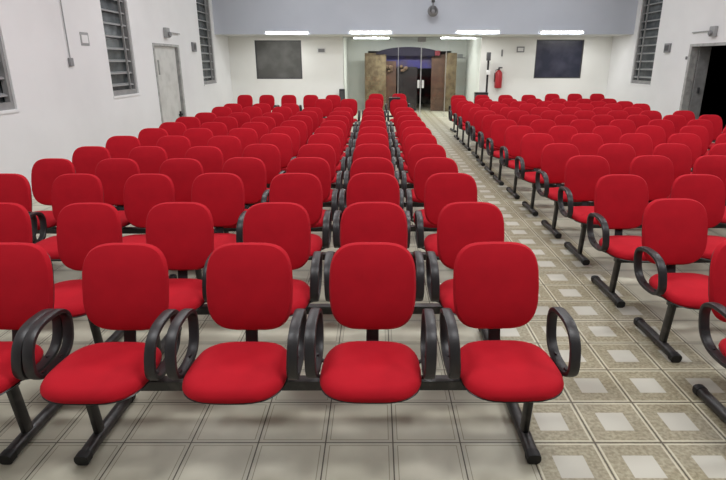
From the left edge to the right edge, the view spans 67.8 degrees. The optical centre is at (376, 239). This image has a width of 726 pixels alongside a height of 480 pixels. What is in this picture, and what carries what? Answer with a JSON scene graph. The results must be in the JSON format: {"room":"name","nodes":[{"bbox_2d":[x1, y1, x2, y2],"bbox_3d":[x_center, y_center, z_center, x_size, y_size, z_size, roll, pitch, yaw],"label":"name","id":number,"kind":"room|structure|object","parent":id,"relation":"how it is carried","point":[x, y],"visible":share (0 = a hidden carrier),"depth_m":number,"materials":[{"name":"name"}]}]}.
{"room":"auditorium","nodes":[
{"label":"auditorium","id":0,"kind":"room"},
{"bbox_2d":[0,0,232,194],"bbox_3d":[-4.760,-2.866,6.163,0.200,5.000,22.900,0,18,0],"label":"wall","id":1,"kind":"structure","parent":0,"point":[64,108],"depth_m":8.52,"materials":[{"name":"white paint"}]},
{"bbox_2d":[0,37,19,113],"bbox_3d":[-4.723,-2.798,6.043,0.155,2.755,1.170,0,18,0],"label":"window","id":2,"kind":"structure","parent":1,"relation":"in","point":[7,104],"depth_m":6.84,"materials":[{"name":"grey metal"}]},
{"bbox_2d":[60,0,73,65],"bbox_3d":[-4.643,-4.140,7.719,0.035,3.152,0.100,0,18,0],"label":"cable conduit","id":3,"kind":"object","parent":1,"relation":"attached to","point":[70,60],"visible":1,"depth_m":8.12,"materials":[{"name":"grey plastic"}]},
{"bbox_2d":[79,32,89,45],"bbox_3d":[-4.655,-3.202,8.603,0.010,0.200,0.260,0,18,0],"label":"paper notice","id":4,"kind":"object","parent":1,"relation":"attached to","point":[84,38],"visible":1,"depth_m":8.59,"materials":[{"name":"grey paper"}]},
{"bbox_2d":[100,0,139,98],"bbox_3d":[-4.723,-3.983,9.649,0.155,2.755,1.100,0,18,0],"label":"window","id":5,"kind":"structure","parent":1,"relation":"in","point":[121,74],"depth_m":9.96,"materials":[{"name":"grey metal"}]},
{"bbox_2d":[152,43,186,122],"bbox_3d":[-4.724,-3.337,12.251,0.152,2.090,1.560,0,18,0],"label":"door","id":6,"kind":"structure","parent":1,"relation":"in","point":[167,61],"depth_m":12.23,"materials":[{"name":"white paint"}]},
{"bbox_2d":[163,27,179,37],"bbox_3d":[-4.595,-4.670,12.221,0.130,0.210,0.950,0,18,0],"label":"lamp","id":7,"kind":"object","parent":1,"relation":"attached to","point":[167,34],"visible":1,"depth_m":11.80,"materials":[{"name":"grey metal"}]},
{"bbox_2d":[191,42,196,51],"bbox_3d":[-4.633,-4.888,13.676,0.054,0.220,0.260,0,18,0],"label":"alarm box","id":8,"kind":"object","parent":1,"relation":"attached to","point":[193,44],"visible":1,"depth_m":13.59,"materials":[{"name":"grey plastic"}]},
{"bbox_2d":[196,0,217,85],"bbox_3d":[-4.723,-5.650,14.716,0.155,2.755,1.250,0,18,0],"label":"window","id":9,"kind":"structure","parent":1,"relation":"in","point":[203,13],"depth_m":15.01,"materials":[{"name":"grey metal"}]},
{"bbox_2d":[343,37,347,98],"bbox_3d":[-1.130,-5.750,18.742,0.100,2.620,2.800,0,18,0],"label":"wall","id":10,"kind":"structure","parent":0,"point":[344,38],"depth_m":18.52,"materials":[{"name":"white paint"}]},
{"bbox_2d":[0,104,725,479],"bbox_3d":[1.355,-1.357,9.817,12.430,0.150,28.900,0,18,0],"label":"floor","id":11,"kind":"structure","parent":0,"point":[629,412],"depth_m":2.75,"materials":[{"name":"ceramic"}]},
{"bbox_2d":[0,242,62,464],"bbox_3d":[-2.247,0.518,2.432,1.611,0.904,0.642,0,18,0],"label":"seating","id":12,"kind":"object","parent":11,"relation":"on","point":[26,269],"visible":0.77,"depth_m":2.49,"materials":[{"name":"red fabric"}]},
{"bbox_2d":[0,202,123,343],"bbox_3d":[-2.267,0.283,3.146,1.619,0.904,0.642,0,18,-1],"label":"seating","id":13,"kind":"object","parent":11,"relation":"on","point":[81,227],"visible":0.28,"depth_m":3.21,"materials":[{"name":"red fabric"}]},
{"bbox_2d":[0,173,176,278],"bbox_3d":[-2.269,0.002,4.003,1.618,0.904,0.641,0,18,0],"label":"seating","id":14,"kind":"object","parent":11,"relation":"on","point":[142,192],"visible":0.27,"depth_m":4.06,"materials":[{"name":"red fabric"}]},
{"bbox_2d":[31,158,203,242],"bbox_3d":[-2.277,-0.211,4.649,1.666,0.904,0.635,0,18,0],"label":"seating","id":15,"kind":"object","parent":11,"relation":"on","point":[113,173],"visible":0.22,"depth_m":4.71,"materials":[{"name":"red fabric"}]},
{"bbox_2d":[72,146,223,232],"bbox_3d":[-2.305,-0.438,5.340,1.677,0.904,0.643,0,18,0],"label":"seating","id":16,"kind":"object","parent":11,"relation":"on","point":[85,159],"visible":0.21,"depth_m":5.40,"materials":[{"name":"red fabric"}]},
{"bbox_2d":[105,136,241,205],"bbox_3d":[-2.333,-0.693,6.115,1.709,0.904,0.638,0,18,0],"label":"seating","id":17,"kind":"object","parent":11,"relation":"on","point":[117,146],"visible":0.22,"depth_m":6.18,"materials":[{"name":"red fabric"}]},
{"bbox_2d":[138,128,257,154],"bbox_3d":[-2.298,-0.931,6.838,1.696,0.904,0.639,0,18,0],"label":"seating","id":18,"kind":"object","parent":11,"relation":"on","point":[147,136],"visible":0.16,"depth_m":6.90,"materials":[{"name":"red fabric"}]},
{"bbox_2d":[159,122,268,143],"bbox_3d":[-2.301,-1.159,7.532,1.721,0.904,0.643,0,18,0],"label":"seating","id":19,"kind":"object","parent":11,"relation":"on","point":[172,128],"visible":0.16,"depth_m":7.59,"materials":[{"name":"red fabric"}]},
{"bbox_2d":[175,117,275,133],"bbox_3d":[-2.352,-1.409,8.294,1.725,0.904,0.642,0,18,0],"label":"seating","id":20,"kind":"object","parent":11,"relation":"on","point":[231,123],"visible":0.1,"depth_m":8.36,"materials":[{"name":"red fabric"}]},
{"bbox_2d":[195,112,283,127],"bbox_3d":[-2.322,-1.642,9.000,1.677,0.904,0.641,0,18,0],"label":"seating","id":21,"kind":"object","parent":11,"relation":"on","point":[204,117],"visible":0.17,"depth_m":9.06,"materials":[{"name":"red fabric"}]},
{"bbox_2d":[211,107,291,120],"bbox_3d":[-2.387,-2.035,10.195,1.696,0.904,0.642,0,18,0],"label":"seating","id":22,"kind":"object","parent":11,"relation":"on","point":[253,112],"visible":0.12,"depth_m":10.26,"materials":[{"name":"red fabric"}]},
{"bbox_2d":[224,103,299,115],"bbox_3d":[-2.377,-2.299,10.998,1.723,0.904,0.642,0,18,0],"label":"seating","id":23,"kind":"object","parent":11,"relation":"on","point":[265,108],"visible":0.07,"depth_m":11.06,"materials":[{"name":"red fabric"}]},
{"bbox_2d":[237,95,298,110],"bbox_3d":[-2.862,-3.269,13.947,1.684,0.904,0.640,0,18,0],"label":"seating","id":24,"kind":"object","parent":11,"relation":"on","point":[243,100],"visible":0.23,"depth_m":14.01,"materials":[{"name":"red fabric"}]},
{"bbox_2d":[22,242,580,465],"bbox_3d":[-0.304,0.517,2.434,2.290,0.904,0.642,0,18,0],"label":"seating","id":25,"kind":"object","parent":11,"relation":"on","point":[372,285],"visible":1,"depth_m":2.46,"materials":[{"name":"red fabric"}]},
{"bbox_2d":[299,95,340,117],"bbox_3d":[-1.430,-3.270,13.950,1.133,0.904,0.634,0,18,0],"label":"seating","id":26,"kind":"object","parent":11,"relation":"on","point":[308,100],"visible":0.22,"depth_m":14.02,"materials":[{"name":"red fabric"}]},
{"bbox_2d":[146,202,503,354],"bbox_3d":[-0.309,0.277,3.165,2.306,0.904,0.642,0,18,0],"label":"seating","id":27,"kind":"object","parent":11,"relation":"on","point":[183,232],"visible":0.48,"depth_m":3.23,"materials":[{"name":"red fabric"}]},
{"bbox_2d":[191,173,477,279],"bbox_3d":[-0.328,-0.007,4.028,2.332,0.904,0.643,0,18,0],"label":"seating","id":28,"kind":"object","parent":11,"relation":"on","point":[223,194],"visible":0.44,"depth_m":4.09,"materials":[{"name":"red fabric"}]},
{"bbox_2d":[215,157,457,232],"bbox_3d":[-0.331,-0.230,4.707,2.251,0.904,0.640,0,18,0],"label":"seating","id":29,"kind":"object","parent":11,"relation":"on","point":[251,170],"visible":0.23,"depth_m":4.77,"materials":[{"name":"red fabric"}]},
{"bbox_2d":[339,89,344,99],"bbox_3d":[-1.111,-4.372,17.305,0.170,0.900,0.230,0,18,0],"label":"loudspeaker","id":30,"kind":"object","parent":11,"relation":"on","point":[341,91],"visible":0.43,"depth_m":17.11,"materials":[{"name":"black plastic"}]},
{"bbox_2d":[340,91,343,99],"bbox_3d":[-1.111,-4.362,17.193,0.130,0.750,0.010,0,18,0],"label":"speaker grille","id":31,"kind":"object","parent":30,"relation":"attached to","point":[341,92],"depth_m":17.12,"materials":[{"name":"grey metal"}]},
{"bbox_2d":[242,144,445,206],"bbox_3d":[-0.340,-0.491,5.500,2.262,0.904,0.643,0,18,0],"label":"seating","id":32,"kind":"object","parent":11,"relation":"on","point":[269,154],"visible":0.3,"depth_m":5.56,"materials":[{"name":"red fabric"}]},
{"bbox_2d":[259,133,436,187],"bbox_3d":[-0.343,-0.756,6.308,2.278,0.904,0.638,0,18,0],"label":"seating","id":33,"kind":"object","parent":11,"relation":"on","point":[283,142],"visible":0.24,"depth_m":6.37,"materials":[{"name":"red fabric"}]},
{"bbox_2d":[270,127,431,172],"bbox_3d":[-0.341,-0.983,6.996,2.284,0.904,0.642,0,18,0],"label":"seating","id":34,"kind":"object","parent":11,"relation":"on","point":[293,133],"visible":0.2,"depth_m":7.06,"materials":[{"name":"red fabric"}]},
{"bbox_2d":[280,120,425,164],"bbox_3d":[-0.344,-1.233,7.757,2.287,0.904,0.642,0,18,0],"label":"seating","id":35,"kind":"object","parent":11,"relation":"on","point":[301,126],"visible":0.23,"depth_m":7.82,"materials":[{"name":"red fabric"}]},
{"bbox_2d":[289,115,421,152],"bbox_3d":[-0.356,-1.477,8.500,2.294,0.904,0.643,0,18,0],"label":"seating","id":36,"kind":"object","parent":11,"relation":"on","point":[308,121],"visible":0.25,"depth_m":8.56,"materials":[{"name":"red fabric"}]},
{"bbox_2d":[296,111,417,143],"bbox_3d":[-0.352,-1.734,9.281,2.285,0.904,0.642,0,18,0],"label":"seating","id":37,"kind":"object","parent":11,"relation":"on","point":[312,114],"visible":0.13,"depth_m":9.35,"materials":[{"name":"red fabric"}]},
{"bbox_2d":[302,107,413,136],"bbox_3d":[-0.353,-1.990,10.059,2.284,0.904,0.636,0,18,0],"label":"seating","id":38,"kind":"object","parent":11,"relation":"on","point":[317,110],"visible":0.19,"depth_m":10.13,"materials":[{"name":"red fabric"}]},
{"bbox_2d":[315,99,407,125],"bbox_3d":[-0.367,-2.761,12.403,2.291,0.904,0.640,0,18,0],"label":"seating","id":39,"kind":"object","parent":11,"relation":"on","point":[325,105],"visible":0.3,"depth_m":12.46,"materials":[{"name":"red fabric"}]},
{"bbox_2d":[389,97,399,107],"bbox_3d":[0.406,-3.214,12.549,0.260,0.271,0.125,0,18,0],"label":"bag","id":40,"kind":"object","parent":39,"relation":"hanging from","point":[390,98],"visible":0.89,"depth_m":12.46,"materials":[{"name":"black plastic"}]},
{"bbox_2d":[369,94,410,116],"bbox_3d":[0.297,-3.439,14.465,1.180,0.904,0.640,-2,18,-5],"label":"seating","id":41,"kind":"object","parent":11,"relation":"on","point":[371,96],"visible":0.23,"depth_m":14.51,"materials":[{"name":"red fabric"}]},
{"bbox_2d":[365,47,456,110],"bbox_3d":[1.202,-5.764,19.421,3.272,2.221,0.300,0,18,0],"label":"arched portal","id":42,"kind":"object","parent":11,"relation":"on","point":[380,67],"visible":0.97,"depth_m":19.38,"materials":[{"name":"brown wood"}]},
{"bbox_2d":[474,92,487,103],"bbox_3d":[3.231,-4.189,16.871,0.382,0.823,0.290,0,18,0],"label":"equipment case","id":43,"kind":"object","parent":11,"relation":"on","point":[475,93],"visible":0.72,"depth_m":16.64,"materials":[{"name":"grey metal"}]},
{"bbox_2d":[486,52,490,91],"bbox_3d":[3.446,-4.830,16.939,0.400,1.998,0.400,0,18,0],"label":"stand","id":44,"kind":"object","parent":11,"relation":"on","point":[488,57],"visible":0.67,"depth_m":16.75,"materials":[{"name":"black plastic"}]},
{"bbox_2d":[448,95,535,132],"bbox_3d":[3.046,-3.258,13.915,2.422,0.904,0.642,-2,18,-5],"label":"seating","id":45,"kind":"object","parent":11,"relation":"on","point":[525,98],"visible":0.13,"depth_m":13.97,"materials":[{"name":"red fabric"}]},
{"bbox_2d":[448,98,541,139],"bbox_3d":[2.805,-2.795,12.505,2.296,0.904,0.643,0,18,0],"label":"seating","id":46,"kind":"object","parent":11,"relation":"on","point":[454,102],"visible":0.18,"depth_m":12.57,"materials":[{"name":"red fabric"}]},
{"bbox_2d":[453,101,553,144],"bbox_3d":[2.804,-2.527,11.692,2.295,0.904,0.635,0,18,0],"label":"seating","id":47,"kind":"object","parent":11,"relation":"on","point":[487,104],"visible":0.16,"depth_m":11.76,"materials":[{"name":"red fabric"}]},
{"bbox_2d":[458,103,564,150],"bbox_3d":[2.803,-2.290,10.971,2.304,0.904,0.643,0,18,0],"label":"seating","id":48,"kind":"object","parent":11,"relation":"on","point":[496,108],"visible":0.19,"depth_m":11.04,"materials":[{"name":"red fabric"}]},
{"bbox_2d":[465,107,581,157],"bbox_3d":[2.806,-2.004,10.102,2.298,0.904,0.642,0,18,0],"label":"seating","id":49,"kind":"object","parent":11,"relation":"on","point":[504,111],"visible":0.11,"depth_m":10.16,"materials":[{"name":"red fabric"}]},
{"bbox_2d":[470,110,595,165],"bbox_3d":[2.764,-1.760,9.359,2.295,0.904,0.643,0,18,0],"label":"seating","id":50,"kind":"object","parent":11,"relation":"on","point":[512,115],"visible":0.19,"depth_m":9.42,"materials":[{"name":"red fabric"}]},
{"bbox_2d":[478,115,614,174],"bbox_3d":[2.761,-1.510,8.599,2.304,0.904,0.642,0,18,0],"label":"seating","id":51,"kind":"object","parent":11,"relation":"on","point":[524,120],"visible":0.13,"depth_m":8.66,"materials":[{"name":"red fabric"}]},
{"bbox_2d":[486,119,635,185],"bbox_3d":[2.747,-1.274,7.881,2.299,0.904,0.642,0,18,0],"label":"seating","id":52,"kind":"object","parent":11,"relation":"on","point":[498,127],"visible":0.18,"depth_m":7.94,"materials":[{"name":"red fabric"}]},
{"bbox_2d":[545,94,604,100],"bbox_3d":[5.332,-3.446,14.486,1.774,0.904,0.643,0,18,0],"label":"seating","id":53,"kind":"object","parent":11,"relation":"on","point":[571,97],"visible":0.18,"depth_m":14.55,"materials":[{"name":"red fabric"}]},
{"bbox_2d":[500,126,664,198],"bbox_3d":[2.765,-1.017,7.100,2.290,0.904,0.637,0,18,0],"label":"seating","id":54,"kind":"object","parent":11,"relation":"on","point":[513,135],"visible":0.27,"depth_m":7.16,"materials":[{"name":"red fabric"}]},
{"bbox_2d":[551,98,616,103],"bbox_3d":[4.820,-2.795,12.506,1.708,0.904,0.641,0,18,0],"label":"seating","id":55,"kind":"object","parent":11,"relation":"on","point":[558,100],"visible":0.09,"depth_m":12.57,"materials":[{"name":"red fabric"}]},
{"bbox_2d":[563,101,632,110],"bbox_3d":[4.825,-2.527,11.692,1.722,0.904,0.636,0,18,0],"label":"seating","id":56,"kind":"object","parent":11,"relation":"on","point":[624,104],"visible":0.05,"depth_m":11.76,"materials":[{"name":"red fabric"}]},
{"bbox_2d":[515,133,701,215],"bbox_3d":[2.772,-0.762,6.325,2.298,0.904,0.641,0,18,0],"label":"seating","id":57,"kind":"object","parent":11,"relation":"on","point":[532,145],"visible":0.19,"depth_m":6.39,"materials":[{"name":"red fabric"}]},
{"bbox_2d":[575,103,650,110],"bbox_3d":[4.826,-2.290,10.972,1.707,0.904,0.641,0,18,0],"label":"seating","id":58,"kind":"object","parent":11,"relation":"on","point":[587,107],"visible":0.06,"depth_m":11.04,"materials":[{"name":"red fabric"}]},
{"bbox_2d":[592,107,642,115],"bbox_3d":[4.537,-2.005,10.103,1.129,0.904,0.639,0,18,0],"label":"seating","id":59,"kind":"object","parent":11,"relation":"on","point":[597,110],"visible":0.1,"depth_m":10.16,"materials":[{"name":"red fabric"}]},
{"bbox_2d":[535,143,725,237],"bbox_3d":[2.779,-0.500,5.528,2.294,0.904,0.642,0,18,0],"label":"seating","id":60,"kind":"object","parent":11,"relation":"on","point":[554,156],"visible":0.33,"depth_m":5.59,"materials":[{"name":"red fabric"}]},
{"bbox_2d":[558,155,725,264],"bbox_3d":[2.770,-0.261,4.800,2.307,0.904,0.640,0,18,0],"label":"seating","id":61,"kind":"object","parent":11,"relation":"on","point":[582,172],"visible":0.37,"depth_m":4.87,"materials":[{"name":"red fabric"}]},
{"bbox_2d":[607,110,694,122],"bbox_3d":[4.784,-1.760,9.359,1.710,0.904,0.642,0,18,0],"label":"seating","id":62,"kind":"object","parent":11,"relation":"on","point":[653,115],"visible":0.07,"depth_m":9.43,"materials":[{"name":"red fabric"}]},
{"bbox_2d":[587,174,725,307],"bbox_3d":[2.711,0.011,3.973,2.302,0.904,0.642,0,18,0],"label":"seating","id":63,"kind":"object","parent":11,"relation":"on","point":[620,200],"visible":0.55,"depth_m":4.04,"materials":[{"name":"red fabric"}]},
{"bbox_2d":[633,198,708,362],"bbox_3d":[2.714,0.248,3.252,2.293,0.904,0.638,0,18,0],"label":"seating","id":64,"kind":"object","parent":11,"relation":"on","point":[674,230],"visible":0.88,"depth_m":3.31,"materials":[{"name":"red fabric"}]},
{"bbox_2d":[626,115,722,149],"bbox_3d":[4.774,-1.511,8.601,1.717,0.904,0.637,0,18,0],"label":"seating","id":65,"kind":"object","parent":11,"relation":"on","point":[679,121],"visible":0.13,"depth_m":8.67,"materials":[{"name":"red fabric"}]},
{"bbox_2d":[648,119,725,155],"bbox_3d":[4.764,-1.274,7.882,1.708,0.904,0.639,0,18,0],"label":"seating","id":66,"kind":"object","parent":11,"relation":"on","point":[667,125],"visible":0.13,"depth_m":7.95,"materials":[{"name":"red fabric"}]},
{"bbox_2d":[679,126,725,171],"bbox_3d":[4.790,-1.016,7.097,1.709,0.904,0.643,0,18,0],"label":"seating","id":67,"kind":"object","parent":11,"relation":"on","point":[702,132],"visible":0.16,"depth_m":7.16,"materials":[{"name":"red fabric"}]},
{"bbox_2d":[692,241,725,423],"bbox_3d":[2.662,0.500,2.486,2.299,0.904,0.641,0,18,0],"label":"seating","id":68,"kind":"object","parent":11,"relation":"on","point":[717,268],"visible":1,"depth_m":2.56,"materials":[{"name":"red fabric"}]},
{"bbox_2d":[715,133,725,143],"bbox_3d":[4.799,-0.762,6.324,1.724,0.904,0.642,0,18,0],"label":"seating","id":69,"kind":"object","parent":11,"relation":"on","point":[721,138],"visible":0.12,"depth_m":6.39,"materials":[{"name":"red fabric"}]},
{"bbox_2d":[347,37,466,109],"bbox_3d":[1.100,-6.219,20.167,4.560,2.620,0.200,0,18,0],"label":"wall","id":70,"kind":"structure","parent":0,"point":[357,48],"depth_m":19.82,"materials":[{"name":"white paint"}]},
{"bbox_2d":[368,51,450,103],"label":"glass door","id":71,"kind":"structure","parent":0,"point":[425,72],"depth_m":23.07,"materials":[{"name":"black"}]},
{"bbox_2d":[228,37,612,111],"bbox_3d":[1.355,-5.210,17.340,12.030,2.470,0.200,0,18,0],"label":"wall","id":72,"kind":"structure","parent":0,"point":[322,73],"depth_m":17.17,"materials":[{"name":"paint"}]},
{"bbox_2d":[254,40,302,78],"bbox_3d":[-3.110,-5.714,17.127,1.460,1.160,0.050,0,18,0],"label":"window","id":73,"kind":"structure","parent":72,"relation":"in","point":[275,59],"depth_m":17.12,"materials":[{"name":"grey glass"}]},
{"bbox_2d":[317,48,325,52],"bbox_3d":[-1.746,-5.958,16.977,0.280,0.170,0.024,0,18,0],"label":"wall sign","id":74,"kind":"object","parent":72,"relation":"attached to","point":[319,50],"visible":1,"depth_m":16.97,"materials":[{"name":"white plastic"}]},
{"bbox_2d":[343,37,446,116],"bbox_3d":[1.100,-5.194,17.295,4.360,2.468,0.125,0,18,0],"label":"glass entrance","id":75,"kind":"object","parent":72,"relation":"attached to","point":[420,39],"visible":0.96,"depth_m":17.21,"materials":[{"name":"white metal"}]},
{"bbox_2d":[494,67,501,87],"bbox_3d":[3.857,-5.151,17.134,0.229,0.642,0.241,13,22,33],"label":"fire extinguisher","id":76,"kind":"object","parent":72,"relation":"attached to","point":[498,75],"visible":1,"depth_m":17.06,"materials":[{"name":"red metal"}]},
{"bbox_2d":[517,47,524,51],"bbox_3d":[4.512,-5.986,16.967,0.240,0.170,0.024,0,18,0],"label":"wall sign","id":77,"kind":"object","parent":72,"relation":"attached to","point":[519,49],"visible":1,"depth_m":16.95,"materials":[{"name":"grey plastic"}]},
{"bbox_2d":[534,40,583,77],"bbox_3d":[5.750,-5.733,17.121,1.500,1.160,0.050,0,18,0],"label":"window","id":78,"kind":"structure","parent":72,"relation":"in","point":[553,58],"depth_m":17.12,"materials":[{"name":"black glass"}]},
{"bbox_2d":[222,35,622,36],"bbox_3d":[1.355,-6.255,16.323,12.030,0.150,1.480,0,18,0],"label":"ceiling","id":79,"kind":"structure","parent":0,"point":[222,35],"depth_m":16.21,"materials":[{"name":"white paint"}]},
{"bbox_2d":[212,0,637,34],"bbox_3d":[1.355,-7.131,15.177,12.030,2.530,0.150,0,18,0],"label":"wall","id":80,"kind":"structure","parent":0,"point":[230,17],"depth_m":15.35,"materials":[{"name":"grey paint"}]},
{"bbox_2d":[265,31,308,33],"bbox_3d":[-2.572,-5.938,15.444,1.258,0.085,0.083,0,18,0],"label":"lamp","id":81,"kind":"object","parent":80,"relation":"attached to","point":[266,32],"visible":1,"depth_m":15.41,"materials":[{"name":"white plastic"}]},
{"bbox_2d":[349,30,391,32],"bbox_3d":[-0.186,-5.956,15.438,1.229,0.085,0.083,0,18,0],"label":"lamp","id":82,"kind":"object","parent":80,"relation":"attached to","point":[350,31],"visible":1,"depth_m":15.41,"materials":[{"name":"white plastic"}]},
{"bbox_2d":[456,30,499,32],"bbox_3d":[2.885,-5.964,15.436,1.257,0.085,0.083,0,18,0],"label":"lamp","id":83,"kind":"object","parent":80,"relation":"attached to","point":[457,31],"visible":1,"depth_m":15.41,"materials":[{"name":"white plastic"}]},
{"bbox_2d":[540,30,583,32],"bbox_3d":[5.286,-5.956,15.438,1.257,0.085,0.083,0,18,0],"label":"lamp","id":84,"kind":"object","parent":80,"relation":"attached to","point":[541,31],"visible":1,"depth_m":15.41,"materials":[{"name":"white plastic"}]},
{"bbox_2d":[464,37,480,102],"bbox_3d":[3.330,-5.750,18.742,0.100,2.620,2.800,0,18,0],"label":"wall","id":85,"kind":"structure","parent":0,"point":[473,45],"depth_m":18.55,"materials":[{"name":"white paint"}]},
{"bbox_2d":[605,0,725,118],"bbox_3d":[7.470,-2.866,6.163,0.200,5.000,22.900,0,18,0],"label":"wall","id":86,"kind":"structure","parent":0,"point":[679,19],"depth_m":13.70,"materials":[{"name":"white paint"}]},
{"bbox_2d":[629,0,662,85],"bbox_3d":[7.433,-5.650,14.716,0.155,2.755,1.250,0,18,0],"label":"window","id":87,"kind":"structure","parent":86,"relation":"in","point":[650,28],"depth_m":14.92,"materials":[{"name":"grey metal"}]},
{"bbox_2d":[663,43,671,52],"bbox_3d":[7.343,-4.854,13.653,0.054,0.220,0.260,0,18,0],"label":"alarm box","id":88,"kind":"object","parent":86,"relation":"attached to","point":[667,47],"visible":1,"depth_m":13.60,"materials":[{"name":"grey plastic"}]},
{"bbox_2d":[679,42,725,118],"bbox_3d":[7.572,-3.205,11.820,0.435,2.110,2.500,0,18,0],"label":"door","id":89,"kind":"structure","parent":86,"relation":"in","point":[704,53],"depth_m":12.80,"materials":[{"name":"grey metal"}]},
{"bbox_2d":[692,26,717,36],"bbox_3d":[7.305,-4.667,12.126,0.130,0.210,0.950,0,18,0],"label":"lamp","id":90,"kind":"object","parent":86,"relation":"attached to","point":[713,30],"visible":1,"depth_m":11.73,"materials":[{"name":"grey metal"}]},
{"bbox_2d":[688,45,725,141],"bbox_3d":[9.520,-4.276,13.331,3.900,3.400,12.000,0,18,0],"label":"wall","id":91,"kind":"structure","parent":0,"point":[714,94],"depth_m":18.08,"materials":[{"name":"black"}]},
{"bbox_3d":[1.355,-4.891,4.639,12.430,0.200,21.270,0,18,0],"label":"ceiling","id":92,"kind":"structure","parent":0,"visible":0},
{"bbox_2d":[428,0,437,16],"bbox_3d":[1.564,-7.144,14.825,0.300,1.884,0.150,0,18,0],"label":"spotlight","id":93,"kind":"object","parent":92,"relation":"hanging from","point":[432,10],"visible":1,"depth_m":15.04,"materials":[{"name":"grey plastic"}]},
{"bbox_3d":[1.100,-7.064,18.415,4.560,0.080,3.000,0,18,0],"label":"ceiling","id":94,"kind":"structure","parent":0,"visible":0},
{"bbox_2d":[353,37,388,38],"bbox_3d":[-0.200,-6.754,18.008,1.200,0.085,0.083,0,18,0],"label":"lamp","id":95,"kind":"object","parent":94,"relation":"attached to","point":[353,37],"visible":0.61,"depth_m":17.98,"materials":[{"name":"white plastic"}]},
{"bbox_2d":[441,37,475,38],"bbox_3d":[2.716,-6.754,18.008,1.166,0.085,0.083,0,18,0],"label":"lamp","id":96,"kind":"object","parent":94,"relation":"attached to","point":[441,37],"visible":0.56,"depth_m":17.98,"materials":[{"name":"white plastic"}]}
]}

